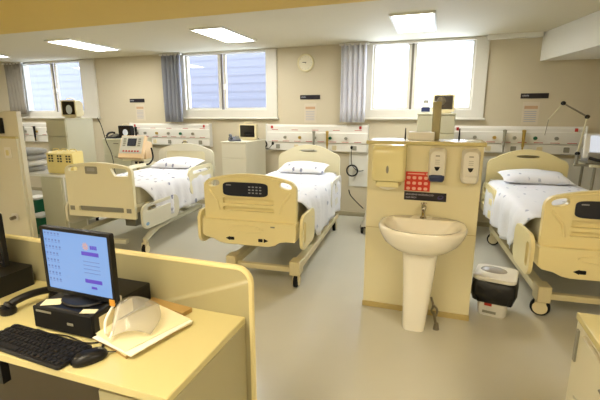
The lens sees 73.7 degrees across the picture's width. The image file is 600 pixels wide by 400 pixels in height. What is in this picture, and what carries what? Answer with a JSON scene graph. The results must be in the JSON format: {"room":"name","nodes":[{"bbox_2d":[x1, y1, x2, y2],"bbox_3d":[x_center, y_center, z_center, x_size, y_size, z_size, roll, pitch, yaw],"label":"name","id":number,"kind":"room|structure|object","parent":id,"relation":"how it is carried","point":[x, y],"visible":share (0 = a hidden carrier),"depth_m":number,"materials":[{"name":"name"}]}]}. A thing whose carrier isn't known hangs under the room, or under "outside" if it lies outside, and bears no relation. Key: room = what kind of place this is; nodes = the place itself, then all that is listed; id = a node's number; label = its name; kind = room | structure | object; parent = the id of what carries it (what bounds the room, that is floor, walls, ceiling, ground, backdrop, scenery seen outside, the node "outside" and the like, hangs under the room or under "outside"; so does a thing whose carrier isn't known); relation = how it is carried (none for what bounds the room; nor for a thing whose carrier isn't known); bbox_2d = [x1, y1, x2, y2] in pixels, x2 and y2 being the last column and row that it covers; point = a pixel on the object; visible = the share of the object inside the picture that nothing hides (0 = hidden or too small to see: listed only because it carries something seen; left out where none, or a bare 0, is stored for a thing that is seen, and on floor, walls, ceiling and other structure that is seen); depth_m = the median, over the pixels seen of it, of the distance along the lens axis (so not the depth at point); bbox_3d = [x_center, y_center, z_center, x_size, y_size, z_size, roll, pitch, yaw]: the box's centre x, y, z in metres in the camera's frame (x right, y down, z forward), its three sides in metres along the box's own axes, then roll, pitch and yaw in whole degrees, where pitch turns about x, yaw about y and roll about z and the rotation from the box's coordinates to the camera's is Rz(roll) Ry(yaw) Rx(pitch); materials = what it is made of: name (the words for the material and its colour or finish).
{"room":"hospital room","nodes":[
{"label":"hospital room","id":0,"kind":"room"},
{"bbox_2d":[9,213,18,219],"bbox_3d":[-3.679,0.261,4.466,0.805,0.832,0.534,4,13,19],"label":"door handle","id":1,"kind":"object","parent":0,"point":[14,215],"visible":1,"depth_m":4.56,"materials":[{"name":"white metal"}]},
{"bbox_2d":[0,36,599,221],"bbox_3d":[-0.776,-1.174,6.868,13.200,2.640,0.200,4,13,19],"label":"wall","id":2,"kind":"structure","parent":0,"point":[515,67],"depth_m":6.26,"materials":[{"name":"beige paint"}]},
{"bbox_2d":[22,122,47,141],"bbox_3d":[-5.136,-1.378,8.165,2.112,0.416,0.158,4,13,19],"label":"panel","id":3,"kind":"object","parent":2,"relation":"attached to","point":[33,131],"visible":0.24,"depth_m":8.29,"materials":[{"name":"white plastic"}]},
{"bbox_2d":[21,59,100,118],"bbox_3d":[-4.841,-2.188,7.975,2.090,1.105,0.130,4,13,19],"label":"window","id":4,"kind":"structure","parent":2,"relation":"in","point":[87,66],"depth_m":7.79,"materials":[{"name":"metal"}]},
{"bbox_2d":[130,99,144,102],"bbox_3d":[-3.014,-1.838,7.398,0.330,0.066,0.011,4,13,19],"label":"sign","id":5,"kind":"object","parent":2,"relation":"attached to","point":[131,100],"visible":1,"depth_m":7.39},
{"bbox_2d":[135,104,144,119],"bbox_3d":[-2.965,-1.630,7.429,0.200,0.300,0.006,4,13,19],"label":"notice","id":6,"kind":"object","parent":2,"relation":"attached to","point":[140,109],"visible":1,"depth_m":7.43,"materials":[{"name":"paper"}]},
{"bbox_2d":[129,123,212,146],"bbox_3d":[-2.376,-1.185,7.234,1.712,0.406,0.158,4,13,19],"label":"panel","id":7,"kind":"object","parent":2,"relation":"attached to","point":[160,133],"visible":0.77,"depth_m":7.20,"materials":[{"name":"white plastic"}]},
{"bbox_2d":[179,48,278,118],"bbox_3d":[-1.234,-1.931,6.760,1.880,1.106,0.130,4,13,19],"label":"window","id":8,"kind":"structure","parent":2,"relation":"in","point":[271,110],"depth_m":6.76,"materials":[{"name":"metal"}]},
{"bbox_2d":[31,187,490,226],"bbox_3d":[-0.811,0.105,7.034,12.800,0.070,0.017,4,13,19],"label":"baseboard","id":9,"kind":"structure","parent":2,"relation":"attached to","point":[348,213],"depth_m":6.48,"materials":[{"name":"plastic"}]},
{"bbox_2d":[297,54,313,71],"bbox_3d":[0.088,-2.137,6.228,0.270,0.270,0.040,4,13,19],"label":"wall clock","id":10,"kind":"object","parent":2,"relation":"attached to","point":[305,62],"visible":1,"depth_m":6.22,"materials":[{"name":"white plastic"}]},
{"bbox_2d":[304,103,315,122],"bbox_3d":[0.164,-1.387,6.379,0.200,0.300,0.006,4,13,19],"label":"notice","id":11,"kind":"object","parent":2,"relation":"attached to","point":[309,108],"visible":1,"depth_m":6.38,"materials":[{"name":"paper"}]},
{"bbox_2d":[300,95,319,98],"bbox_3d":[0.158,-1.626,6.327,0.330,0.066,0.011,4,13,19],"label":"sign","id":12,"kind":"object","parent":2,"relation":"attached to","point":[301,96],"visible":1,"depth_m":6.32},
{"bbox_2d":[266,124,368,152],"bbox_3d":[0.234,-0.983,6.358,1.692,0.436,0.158,4,13,19],"label":"panel","id":13,"kind":"object","parent":2,"relation":"attached to","point":[335,138],"visible":0.88,"depth_m":6.33,"materials":[{"name":"white plastic"}]},
{"bbox_2d":[346,146,363,176],"bbox_3d":[0.857,-0.602,6.242,0.278,0.487,0.038,4,13,19],"label":"coiled cable","id":14,"kind":"object","parent":13,"relation":"hanging from","point":[351,147],"visible":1,"depth_m":6.26,"materials":[{"name":"black plastic"}]},
{"bbox_2d":[348,152,496,193],"bbox_3d":[1.771,-0.420,6.016,2.100,0.540,0.013,4,13,19],"label":"panel","id":15,"kind":"object","parent":2,"relation":"attached to","point":[360,160],"depth_m":6.28,"materials":[{"name":"laminate"}]},
{"bbox_2d":[365,36,489,119],"bbox_3d":[1.768,-1.716,5.749,1.710,1.106,0.130,4,13,19],"label":"window","id":16,"kind":"structure","parent":2,"relation":"in","point":[475,109],"depth_m":5.74,"materials":[{"name":"metal"}]},
{"bbox_2d":[487,31,543,39],"bbox_3d":[2.811,-2.147,5.236,0.650,0.054,0.099,4,13,19],"label":"trim","id":17,"kind":"structure","parent":2,"relation":"attached to","point":[526,34],"depth_m":5.20,"materials":[{"name":"white paint"}]},
{"bbox_2d":[454,126,588,154],"bbox_3d":[2.919,-0.816,5.449,1.672,0.386,0.158,4,13,19],"label":"panel","id":18,"kind":"object","parent":2,"relation":"attached to","point":[499,139],"visible":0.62,"depth_m":5.40,"materials":[{"name":"white plastic"}]},
{"bbox_2d":[521,102,539,124],"bbox_3d":[3.105,-1.166,5.391,0.200,0.300,0.006,4,13,19],"label":"notice","id":19,"kind":"object","parent":2,"relation":"attached to","point":[530,111],"visible":1,"depth_m":5.39,"materials":[{"name":"paper"}]},
{"bbox_2d":[520,93,548,98],"bbox_3d":[3.127,-1.389,5.332,0.330,0.066,0.011,4,13,19],"label":"sign","id":20,"kind":"object","parent":2,"relation":"attached to","point":[523,95],"visible":1,"depth_m":5.33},
{"bbox_2d":[540,10,599,60],"bbox_3d":[3.687,-1.610,3.416,2.219,0.349,3.106,4,13,19],"label":"ceiling beam","id":21,"kind":"structure","parent":2,"relation":"attached to","point":[579,39],"depth_m":4.58,"materials":[{"name":"white paint"}]},
{"bbox_2d":[559,158,599,189],"bbox_3d":[4.342,-0.236,5.149,1.900,0.540,0.013,4,13,19],"label":"panel","id":22,"kind":"object","parent":2,"relation":"attached to","point":[573,171],"depth_m":5.33,"materials":[{"name":"laminate"}]},
{"bbox_2d":[0,0,599,63],"bbox_3d":[-1.302,-2.206,5.087,13.200,0.120,3.430,4,13,19],"label":"ceiling","id":23,"kind":"structure","parent":0,"point":[367,21],"depth_m":4.86,"materials":[{"name":"paint"}]},
{"bbox_2d":[2,62,26,113],"bbox_3d":[-5.817,-2.277,8.181,0.540,1.012,0.072,4,13,19],"label":"curtain","id":24,"kind":"object","parent":23,"relation":"hanging from","point":[13,71],"visible":0.96,"depth_m":8.16,"materials":[{"name":"grey fabric"}]},
{"bbox_2d":[44,38,119,51],"bbox_3d":[-3.260,-2.339,6.057,0.470,0.022,0.960,4,13,19],"label":"recessed light","id":25,"kind":"object","parent":23,"relation":"in","point":[70,42],"visible":1,"depth_m":5.96,"materials":[{"name":"white paint"}]},
{"bbox_2d":[53,40,114,50],"bbox_3d":[-3.260,-2.341,6.056,0.414,0.010,0.904,4,13,19],"label":"diffuser","id":26,"kind":"object","parent":25,"relation":"attached to","point":[72,43],"depth_m":6.04,"materials":[{"name":"plastic"}]},
{"bbox_2d":[159,53,182,121],"bbox_3d":[-2.234,-1.952,6.989,0.440,1.152,0.072,4,13,19],"label":"curtain","id":27,"kind":"object","parent":23,"relation":"hanging from","point":[170,62],"visible":1,"depth_m":6.97,"materials":[{"name":"grey fabric"}]},
{"bbox_2d":[0,0,375,34],"bbox_3d":[-2.820,-1.171,0.798,12.800,0.360,6.100,4,13,19],"label":"ceiling beam","id":28,"kind":"structure","parent":23,"relation":"attached to","point":[16,16],"depth_m":3.13,"materials":[{"name":"yellow paint"}]},
{"bbox_2d":[189,26,256,42],"bbox_3d":[-0.990,-2.174,5.282,0.470,0.022,0.960,4,13,19],"label":"recessed light","id":29,"kind":"object","parent":23,"relation":"in","point":[221,33],"visible":1,"depth_m":5.21,"materials":[{"name":"white paint"}]},
{"bbox_2d":[339,42,368,121],"bbox_3d":[0.792,-1.740,5.969,0.440,1.142,0.072,4,13,19],"label":"curtain","id":30,"kind":"object","parent":23,"relation":"hanging from","point":[353,55],"visible":1,"depth_m":5.96,"materials":[{"name":"fabric"}]},
{"bbox_2d":[389,10,436,32],"bbox_3d":[1.312,-2.025,4.579,0.470,0.022,0.960,4,13,19],"label":"recessed light","id":31,"kind":"object","parent":23,"relation":"in","point":[422,21],"visible":1,"depth_m":4.49,"materials":[{"name":"white paint"}]},
{"bbox_2d":[32,190,599,399],"bbox_3d":[-2.311,1.093,2.792,13.200,0.100,9.630,4,13,19],"label":"floor","id":32,"kind":"structure","parent":0,"point":[316,339],"depth_m":2.98,"materials":[{"name":"plastic"}]},
{"bbox_2d":[0,111,37,237],"bbox_3d":[-3.605,-0.197,4.679,1.135,1.640,0.115,4,13,19],"label":"screen","id":33,"kind":"object","parent":32,"relation":"on","point":[16,196],"depth_m":4.51,"materials":[{"name":"beige laminate"}]},
{"bbox_2d":[4,147,11,157],"bbox_3d":[-3.242,-0.524,4.440,0.090,0.120,0.011,4,13,19],"label":"switch plate","id":34,"kind":"object","parent":33,"relation":"attached to","point":[7,150],"depth_m":4.43,"materials":[{"name":"beige plastic"}]},
{"bbox_2d":[33,195,44,212],"bbox_3d":[-3.803,0.168,5.826,0.233,0.450,0.240,3,12,16],"label":"waste bin","id":35,"kind":"object","parent":32,"relation":"on","point":[38,201],"visible":0.34,"depth_m":5.71,"materials":[{"name":"green plastic"}]},
{"bbox_2d":[35,211,46,233],"bbox_3d":[-3.553,0.322,5.533,0.233,0.270,0.240,3,12,16],"label":"waste bin","id":36,"kind":"object","parent":32,"relation":"on","point":[40,216],"visible":0.32,"depth_m":5.42,"materials":[{"name":"green plastic"}]},
{"bbox_2d":[36,217,46,233],"bbox_3d":[-3.552,0.336,5.539,0.220,0.240,0.220,3,12,16],"label":"tub","id":37,"kind":"object","parent":36,"relation":"in","point":[40,221],"depth_m":5.42,"materials":[{"name":"green plastic"}]},
{"bbox_2d":[29,169,88,228],"bbox_3d":[-3.455,0.046,5.389,1.240,0.870,0.360,4,13,19],"label":"trolley","id":38,"kind":"object","parent":32,"relation":"on","point":[54,189],"visible":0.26,"depth_m":5.08,"materials":[{"name":"white plastic"}]},
{"bbox_2d":[28,165,46,171],"bbox_3d":[-3.654,-0.431,5.357,0.420,0.074,0.300,3,12,16],"label":"linens","id":39,"kind":"object","parent":38,"relation":"on","point":[39,167],"visible":0.36,"depth_m":5.28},
{"bbox_2d":[28,159,46,166],"bbox_3d":[-3.640,-0.505,5.337,0.420,0.074,0.300,5,13,21],"label":"linens","id":40,"kind":"object","parent":39,"relation":"on","point":[33,162],"visible":0.41,"depth_m":5.25,"materials":[{"name":"white fabric"}]},
{"bbox_2d":[27,154,46,160],"bbox_3d":[-3.625,-0.578,5.316,0.420,0.074,0.300,3,12,16],"label":"linens","id":41,"kind":"object","parent":40,"relation":"on","point":[34,156],"visible":0.36,"depth_m":5.22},
{"bbox_2d":[26,147,46,154],"bbox_3d":[-3.611,-0.651,5.296,0.420,0.074,0.300,5,13,21],"label":"linens","id":42,"kind":"object","parent":41,"relation":"on","point":[29,150],"visible":0.62,"depth_m":5.21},
{"bbox_2d":[29,169,64,177],"bbox_3d":[-3.455,-0.365,5.301,1.240,0.030,0.360,4,13,19],"label":"tray","id":43,"kind":"object","parent":38,"relation":"on","point":[44,174],"depth_m":5.07,"materials":[{"name":"white plastic"}]},
{"bbox_2d":[46,148,64,172],"bbox_3d":[-3.155,-0.517,5.189,0.138,0.311,0.174,4,13,16],"label":"pump","id":44,"kind":"object","parent":38,"relation":"on","point":[51,163],"visible":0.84,"depth_m":5.12,"materials":[{"name":"yellow plastic"}]},
{"bbox_2d":[55,148,72,173],"bbox_3d":[-3.018,-0.507,5.143,0.138,0.311,0.174,4,13,16],"label":"pump","id":45,"kind":"object","parent":38,"relation":"on","point":[59,159],"visible":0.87,"depth_m":5.07,"materials":[{"name":"yellow plastic"}]},
{"bbox_2d":[63,149,83,170],"bbox_3d":[-2.881,-0.497,5.096,0.138,0.311,0.174,4,13,16],"label":"pump","id":46,"kind":"object","parent":38,"relation":"on","point":[71,157],"visible":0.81,"depth_m":5.03,"materials":[{"name":"yellow plastic"}]},
{"bbox_2d":[44,118,98,220],"bbox_3d":[-3.326,-0.419,5.926,0.376,1.555,0.480,4,13,19],"label":"cabinet","id":47,"kind":"object","parent":32,"relation":"on","point":[68,133],"visible":0.48,"depth_m":5.66,"materials":[{"name":"grey laminate"}]},
{"bbox_2d":[60,98,83,117],"bbox_3d":[-3.288,-1.331,5.790,0.240,0.284,0.187,2,12,10],"label":"patient monitor","id":48,"kind":"object","parent":47,"relation":"on","point":[73,108],"visible":0.95,"depth_m":5.71,"materials":[{"name":"beige plastic"}]},
{"bbox_2d":[102,138,151,173],"bbox_3d":[-2.929,-0.454,6.909,0.576,1.215,0.548,4,13,19],"label":"cabinet","id":49,"kind":"object","parent":32,"relation":"on","point":[114,144],"visible":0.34,"depth_m":6.62,"materials":[{"name":"grey laminate"}]},
{"bbox_2d":[106,131,120,138],"bbox_3d":[-3.139,-1.094,6.726,0.178,0.111,0.224,2,12,10],"label":"telephone","id":50,"kind":"object","parent":49,"relation":"on","point":[113,136],"visible":0.97,"depth_m":6.69,"materials":[{"name":"black plastic"}]},
{"bbox_2d":[118,124,134,137],"bbox_3d":[-2.913,-1.163,6.732,0.240,0.244,0.127,3,12,12],"label":"patient monitor","id":51,"kind":"object","parent":49,"relation":"on","point":[123,130],"visible":0.77,"depth_m":6.68,"materials":[{"name":"black plastic"}]},
{"bbox_2d":[0,234,256,399],"bbox_3d":[-1.467,0.727,1.920,2.500,0.978,0.582,4,13,19],"label":"reception desk","id":52,"kind":"object","parent":32,"relation":"on","point":[213,357],"visible":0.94,"depth_m":1.70,"materials":[{"name":"beige laminate"}]},
{"bbox_2d":[0,261,34,297],"bbox_3d":[-1.624,0.400,1.951,0.440,0.104,0.366,4,13,19],"label":"desktop computer","id":53,"kind":"object","parent":52,"relation":"on","point":[15,277],"visible":0.96,"depth_m":1.97,"materials":[{"name":"black plastic"}]},
{"bbox_2d":[0,213,9,266],"bbox_3d":[-1.595,0.188,2.007,0.380,0.285,0.157,4,13,20],"label":"computer monitor","id":54,"kind":"object","parent":53,"relation":"on","point":[4,258],"visible":1,"depth_m":1.93,"materials":[{"name":"black plastic"}]},
{"bbox_2d":[0,286,58,316],"bbox_3d":[-1.217,0.444,1.820,0.068,0.072,0.263,9,15,35],"label":"telephone handset","id":55,"kind":"object","parent":52,"relation":"on","point":[9,308],"visible":0.79,"depth_m":1.77,"materials":[{"name":"black plastic"}]},
{"bbox_2d":[0,324,91,369],"bbox_3d":[-0.989,0.539,1.495,0.430,0.021,0.144,5,13,22],"label":"keyboard","id":56,"kind":"object","parent":52,"relation":"on","point":[52,351],"visible":0.99,"depth_m":1.47,"materials":[{"name":"black plastic"}]},
{"bbox_2d":[37,328,98,343],"bbox_3d":[-0.914,0.532,1.559,0.312,0.006,0.025,4,13,19],"label":"cable","id":57,"kind":"object","parent":52,"relation":"on","point":[37,328],"visible":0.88,"depth_m":1.54,"materials":[{"name":"black plastic"}]},
{"bbox_2d":[33,278,150,338],"bbox_3d":[-0.882,0.449,1.729,0.302,0.100,0.342,4,13,19],"label":"desktop computer","id":58,"kind":"object","parent":52,"relation":"on","point":[61,317],"visible":0.76,"depth_m":1.60,"materials":[{"name":"black plastic"}]},
{"bbox_2d":[36,309,50,313],"bbox_3d":[-1.023,0.445,1.594,0.080,0.008,0.002,4,13,19],"label":"tray","id":59,"kind":"object","parent":58,"relation":"on","point":[38,311],"depth_m":1.59,"materials":[{"name":"plastic"}]},
{"bbox_2d":[40,298,61,305],"bbox_3d":[-1.008,0.415,1.633,0.075,0.002,0.055,-2,12,-9],"label":"sticky note","id":60,"kind":"object","parent":58,"relation":"on","point":[47,301],"visible":0.93,"depth_m":1.62,"materials":[{"name":"yellow paper"}]},
{"bbox_2d":[39,225,119,306],"bbox_3d":[-0.889,0.261,1.639,0.372,0.303,0.171,4,13,20],"label":"computer monitor","id":61,"kind":"object","parent":58,"relation":"on","point":[80,264],"visible":1,"depth_m":1.61,"materials":[{"name":"black plastic"}]},
{"bbox_2d":[79,309,98,313],"bbox_3d":[-0.819,0.432,1.553,0.060,0.002,0.032,0,12,-1],"label":"sticky note","id":62,"kind":"object","parent":58,"relation":"on","point":[83,311],"visible":1,"depth_m":1.55,"materials":[{"name":"yellow paper"}]},
{"bbox_2d":[70,346,115,367],"bbox_3d":[-0.722,0.542,1.440,0.076,0.038,0.191,8,15,34],"label":"computer mouse","id":63,"kind":"object","parent":52,"relation":"on","point":[90,356],"visible":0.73,"depth_m":1.39,"materials":[{"name":"black plastic"}]},
{"bbox_2d":[94,324,190,358],"bbox_3d":[-0.628,0.523,1.603,0.230,0.008,0.290,8,15,34],"label":"paper stack","id":64,"kind":"object","parent":52,"relation":"on","point":[112,349],"visible":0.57,"depth_m":1.49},
{"bbox_3d":[-0.623,0.514,1.603,0.230,0.006,0.290,9,15,37],"label":"paper stack","id":65,"kind":"object","parent":64,"relation":"on","visible":0},
{"bbox_2d":[92,320,192,356],"bbox_3d":[-0.616,0.512,1.585,0.230,0.004,0.290,7,14,31],"label":"paper stack","id":66,"kind":"object","parent":65,"relation":"on","point":[139,348],"visible":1,"depth_m":1.50,"materials":[{"name":"paper"}]},
{"bbox_2d":[95,304,189,351],"bbox_3d":[-0.631,0.503,1.608,0.230,0.002,0.290,9,15,35],"label":"paper stack","id":67,"kind":"object","parent":66,"relation":"on","point":[131,331],"visible":0.86,"depth_m":1.60,"materials":[{"name":"paper"}]},
{"bbox_2d":[104,295,121,339],"bbox_3d":[-0.655,0.453,1.574,0.203,0.091,0.203,-2,12,-9],"label":"face shield","id":68,"kind":"object","parent":67,"relation":"on","point":[119,302],"visible":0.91,"depth_m":1.54,"materials":[{"name":"white plastic"}]},
{"bbox_2d":[144,297,191,315],"bbox_3d":[-0.595,0.477,1.790,0.240,0.020,0.056,6,13,26],"label":"folder","id":69,"kind":"object","parent":52,"relation":"on","point":[183,310],"visible":0.66,"depth_m":1.78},
{"bbox_2d":[118,135,153,209],"bbox_3d":[-2.527,-0.377,6.371,0.492,1.288,0.439,3,12,13],"label":"ventilator","id":70,"kind":"object","parent":32,"relation":"on","point":[138,149],"visible":0.76,"depth_m":6.16,"materials":[{"name":"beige plastic"}]},
{"bbox_2d":[123,158,151,160],"bbox_3d":[-2.563,-0.641,6.323,0.380,0.025,0.240,3,12,13],"label":"shelf","id":71,"kind":"object","parent":70,"relation":"attached to","point":[144,159],"depth_m":6.21,"materials":[{"name":"beige plastic"}]},
{"bbox_2d":[65,143,215,252],"bbox_3d":[-2.058,-0.133,5.531,1.056,1.160,2.030,3,12,14],"label":"hospital bed","id":72,"kind":"object","parent":32,"relation":"on","point":[94,189],"visible":0.7,"depth_m":4.64,"materials":[{"name":"beige plastic"}]},
{"bbox_2d":[116,167,210,213],"bbox_3d":[-2.068,-0.137,5.496,1.078,0.449,1.680,3,12,14],"label":"bedspread","id":73,"kind":"object","parent":72,"relation":"on","point":[159,183],"visible":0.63,"depth_m":5.35,"materials":[{"name":"fabric"}]},
{"bbox_2d":[151,157,204,168],"bbox_3d":[-1.871,-0.579,6.131,0.720,0.153,0.400,3,12,14],"label":"pillow","id":74,"kind":"object","parent":73,"relation":"on","point":[171,162],"visible":0.98,"depth_m":6.01,"materials":[{"name":"fabric"}]},
{"bbox_2d":[221,139,265,174],"bbox_3d":[-0.875,-0.341,6.388,0.426,1.210,0.720,4,13,19],"label":"cabinet","id":75,"kind":"object","parent":32,"relation":"on","point":[243,156],"visible":0.52,"depth_m":6.02,"materials":[{"name":"beige laminate"}]},
{"bbox_2d":[228,134,240,140],"bbox_3d":[-0.997,-0.953,6.090,0.178,0.111,0.224,-3,12,-15],"label":"telephone","id":76,"kind":"object","parent":75,"relation":"on","point":[236,138],"visible":1,"depth_m":6.04,"materials":[{"name":"grey plastic"}]},
{"bbox_2d":[239,122,257,139],"bbox_3d":[-0.804,-1.098,6.351,0.300,0.284,0.144,5,13,21],"label":"patient monitor","id":77,"kind":"object","parent":75,"relation":"on","point":[246,131],"visible":0.98,"depth_m":6.29,"materials":[{"name":"beige plastic"}]},
{"bbox_2d":[198,145,340,286],"bbox_3d":[-0.181,-0.001,4.872,1.062,1.175,2.400,3,12,15],"label":"hospital bed","id":78,"kind":"object","parent":32,"relation":"on","point":[249,210],"visible":0.92,"depth_m":3.80,"materials":[{"name":"beige plastic"}]},
{"bbox_2d":[266,171,340,235],"bbox_3d":[-0.199,0.044,4.813,1.082,0.519,1.901,3,12,15],"label":"bedspread","id":79,"kind":"object","parent":78,"relation":"on","point":[314,190],"visible":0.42,"depth_m":4.72,"materials":[{"name":"fabric"}]},
{"bbox_2d":[277,161,328,173],"bbox_3d":[0.046,-0.466,5.622,0.680,0.145,0.400,3,12,15],"label":"pillow","id":80,"kind":"object","parent":79,"relation":"on","point":[309,167],"visible":1,"depth_m":5.50,"materials":[{"name":"fabric"}]},
{"bbox_2d":[360,198,366,232],"bbox_3d":[1.086,-0.018,5.496,0.450,0.950,0.349,4,13,19],"label":"equipment cart","id":81,"kind":"object","parent":32,"relation":"on","point":[363,225],"visible":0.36,"depth_m":5.47,"materials":[{"name":"white plastic"}]},
{"bbox_2d":[379,202,467,331],"bbox_3d":[0.874,0.524,2.941,0.610,0.951,0.534,4,13,19],"label":"washbasin","id":82,"kind":"object","parent":32,"relation":"on","point":[421,239],"visible":1,"depth_m":2.92,"materials":[{"name":"white ceramic"}]},
{"bbox_2d":[419,202,426,218],"bbox_3d":[0.925,0.087,3.001,0.052,0.121,0.134,4,13,19],"label":"tap","id":83,"kind":"object","parent":82,"relation":"on","point":[423,207],"depth_m":3.02,"materials":[{"name":"silver metal"}]},
{"bbox_2d":[379,215,467,255],"bbox_3d":[0.874,0.272,2.887,0.610,0.197,0.534,4,13,19],"label":"basin","id":84,"kind":"object","parent":82,"relation":"in","point":[412,235],"depth_m":2.77,"materials":[{"name":"white ceramic"}]},
{"bbox_2d":[362,138,486,320],"bbox_3d":[0.995,0.210,3.329,0.870,1.405,0.378,4,13,19],"label":"partition","id":85,"kind":"object","parent":32,"relation":"on","point":[383,264],"visible":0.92,"depth_m":3.16,"materials":[{"name":"laminate"}]},
{"bbox_2d":[371,144,406,189],"bbox_3d":[0.684,-0.250,3.085,0.255,0.353,0.127,4,13,19],"label":"paper towel dispenser","id":86,"kind":"object","parent":85,"relation":"attached to","point":[389,161],"visible":1,"depth_m":3.03,"materials":[{"name":"beige plastic"}]},
{"bbox_2d":[379,187,395,189],"bbox_3d":[0.683,-0.103,3.122,0.180,0.050,0.002,4,13,19],"label":"paper towel","id":87,"kind":"object","parent":86,"relation":"hanging from","point":[387,188],"depth_m":3.12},
{"bbox_2d":[376,181,400,187],"bbox_3d":[0.686,-0.128,3.125,0.200,0.040,0.080,4,13,19],"label":"tray","id":88,"kind":"object","parent":86,"relation":"on","point":[381,184],"depth_m":3.09,"materials":[{"name":"beige plastic"}]},
{"bbox_2d":[404,171,429,191],"bbox_3d":[0.908,-0.144,3.095,0.190,0.150,0.006,4,13,19],"label":"poster","id":89,"kind":"object","parent":85,"relation":"attached to","point":[414,181],"visible":0.98,"depth_m":3.09,"materials":[{"name":"paper"}]},
{"bbox_2d":[408,132,434,139],"bbox_3d":[0.979,-0.518,3.221,0.200,0.063,0.100,4,13,19],"label":"glove box","id":90,"kind":"object","parent":85,"relation":"on","point":[411,135],"visible":1,"depth_m":3.17,"materials":[{"name":"beige cardboard"}]},
{"bbox_2d":[404,191,446,201],"bbox_3d":[0.967,-0.027,3.098,0.312,0.066,0.008,4,13,19],"label":"sign","id":91,"kind":"object","parent":85,"relation":"attached to","point":[408,195],"visible":1,"depth_m":3.10,"materials":[{"name":"plastic"}]},
{"bbox_2d":[366,138,486,146],"bbox_3d":[0.995,-0.462,3.186,0.870,0.030,0.378,4,13,19],"label":"shelf","id":92,"kind":"object","parent":85,"relation":"attached to","point":[441,142],"depth_m":3.03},
{"bbox_2d":[428,148,446,181],"bbox_3d":[1.021,-0.260,2.977,0.124,0.250,0.105,4,13,19],"label":"soap dispenser","id":93,"kind":"object","parent":85,"relation":"attached to","point":[437,156],"visible":1,"depth_m":2.94,"materials":[{"name":"white plastic"}]},
{"bbox_2d":[431,96,445,139],"bbox_3d":[1.111,-0.656,3.211,0.093,0.339,0.060,4,13,19],"label":"post","id":94,"kind":"object","parent":85,"relation":"on","point":[437,105],"visible":0.92,"depth_m":3.18,"materials":[{"name":"laminate"}]},
{"bbox_2d":[460,148,480,183],"bbox_3d":[1.237,-0.244,2.904,0.124,0.250,0.105,4,13,19],"label":"soap dispenser","id":95,"kind":"object","parent":85,"relation":"attached to","point":[470,159],"visible":1,"depth_m":2.87,"materials":[{"name":"white plastic"}]},
{"bbox_2d":[417,113,455,138],"bbox_3d":[1.780,-0.334,5.370,0.456,1.620,0.678,4,13,19],"label":"tall cabinet","id":96,"kind":"object","parent":32,"relation":"on","point":[424,124],"visible":0.25,"depth_m":4.92,"materials":[{"name":"grey laminate"}]},
{"bbox_2d":[421,100,429,112],"bbox_3d":[1.623,-1.205,5.159,0.104,0.170,0.086,4,13,19],"label":"bottle","id":97,"kind":"object","parent":96,"relation":"on","point":[425,108],"visible":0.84,"depth_m":5.12,"materials":[{"name":"white plastic"}]},
{"bbox_2d":[432,91,455,112],"bbox_3d":[1.854,-1.257,5.154,0.270,0.274,0.144,5,13,24],"label":"patient monitor","id":98,"kind":"object","parent":96,"relation":"on","point":[449,106],"visible":0.75,"depth_m":5.08,"materials":[{"name":"beige plastic"}]},
{"bbox_2d":[471,264,518,318],"bbox_3d":[1.599,0.745,3.291,0.340,0.374,0.350,7,14,31],"label":"waste bin","id":99,"kind":"object","parent":32,"relation":"on","point":[495,288],"visible":1,"depth_m":3.18,"materials":[{"name":"white plastic"}]},
{"bbox_2d":[477,301,507,318],"bbox_3d":[1.600,0.781,3.300,0.250,0.300,0.260,7,14,31],"label":"tub","id":100,"kind":"object","parent":99,"relation":"in","point":[489,309],"depth_m":3.22,"materials":[{"name":"white plastic"}]},
{"bbox_2d":[481,149,599,315],"bbox_3d":[2.577,0.176,4.043,1.062,1.175,2.386,3,12,14],"label":"hospital bed","id":101,"kind":"object","parent":32,"relation":"on","point":[565,241],"visible":0.83,"depth_m":3.05,"materials":[{"name":"beige plastic"}]},
{"bbox_2d":[483,180,588,247],"bbox_3d":[2.569,0.169,4.010,1.075,0.429,1.910,3,12,14],"label":"bedspread","id":102,"kind":"object","parent":101,"relation":"on","point":[514,203],"visible":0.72,"depth_m":4.07,"materials":[{"name":"fabric"}]},
{"bbox_2d":[498,169,573,184],"bbox_3d":[2.788,-0.285,4.769,0.740,0.145,0.420,3,12,14],"label":"pillow","id":103,"kind":"object","parent":102,"relation":"on","point":[525,176],"visible":1,"depth_m":4.65,"materials":[{"name":"fabric"}]},
{"bbox_2d":[565,312,599,399],"bbox_3d":[1.259,0.981,1.155,0.682,0.800,1.070,4,13,19],"label":"base cabinet","id":104,"kind":"object","parent":32,"relation":"on","point":[584,376],"visible":1,"depth_m":1.54,"materials":[{"name":"laminate"}]},
{"bbox_2d":[573,161,599,189],"bbox_3d":[3.588,0.083,4.782,0.790,1.050,0.550,4,13,19],"label":"trolley","id":105,"kind":"object","parent":32,"relation":"on","point":[581,164],"visible":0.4,"depth_m":4.57,"materials":[{"name":"grey metal"}]},
{"bbox_2d":[545,101,589,163],"bbox_3d":[3.035,-0.768,4.564,0.427,0.704,0.060,4,13,19],"label":"support arm","id":106,"kind":"object","parent":105,"relation":"on","point":[587,117],"visible":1,"depth_m":4.52,"materials":[{"name":"grey metal"}]},
{"bbox_2d":[578,161,599,167],"bbox_3d":[3.659,-0.411,4.653,0.640,0.030,0.550,4,13,19],"label":"tray","id":107,"kind":"object","parent":105,"relation":"on","point":[587,165],"depth_m":4.51,"materials":[{"name":"plastic"}]},
{"bbox_2d":[579,134,599,164],"bbox_3d":[3.482,-0.581,4.560,0.440,0.339,0.390,5,13,21],"label":"ventilator","id":108,"kind":"object","parent":105,"relation":"on","point":[590,154],"visible":0.94,"depth_m":4.55,"materials":[{"name":"white plastic"}]},
{"label":"outside","id":109,"kind":"structure","parent":0,"visible":0},
{"bbox_2d":[28,53,265,110],"bbox_3d":[-7.266,-1.911,12.720,18.100,9.650,0.550,4,13,19],"label":"building","id":110,"kind":"structure","parent":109,"point":[246,73],"depth_m":10.57,"materials":[{"name":"blue"}]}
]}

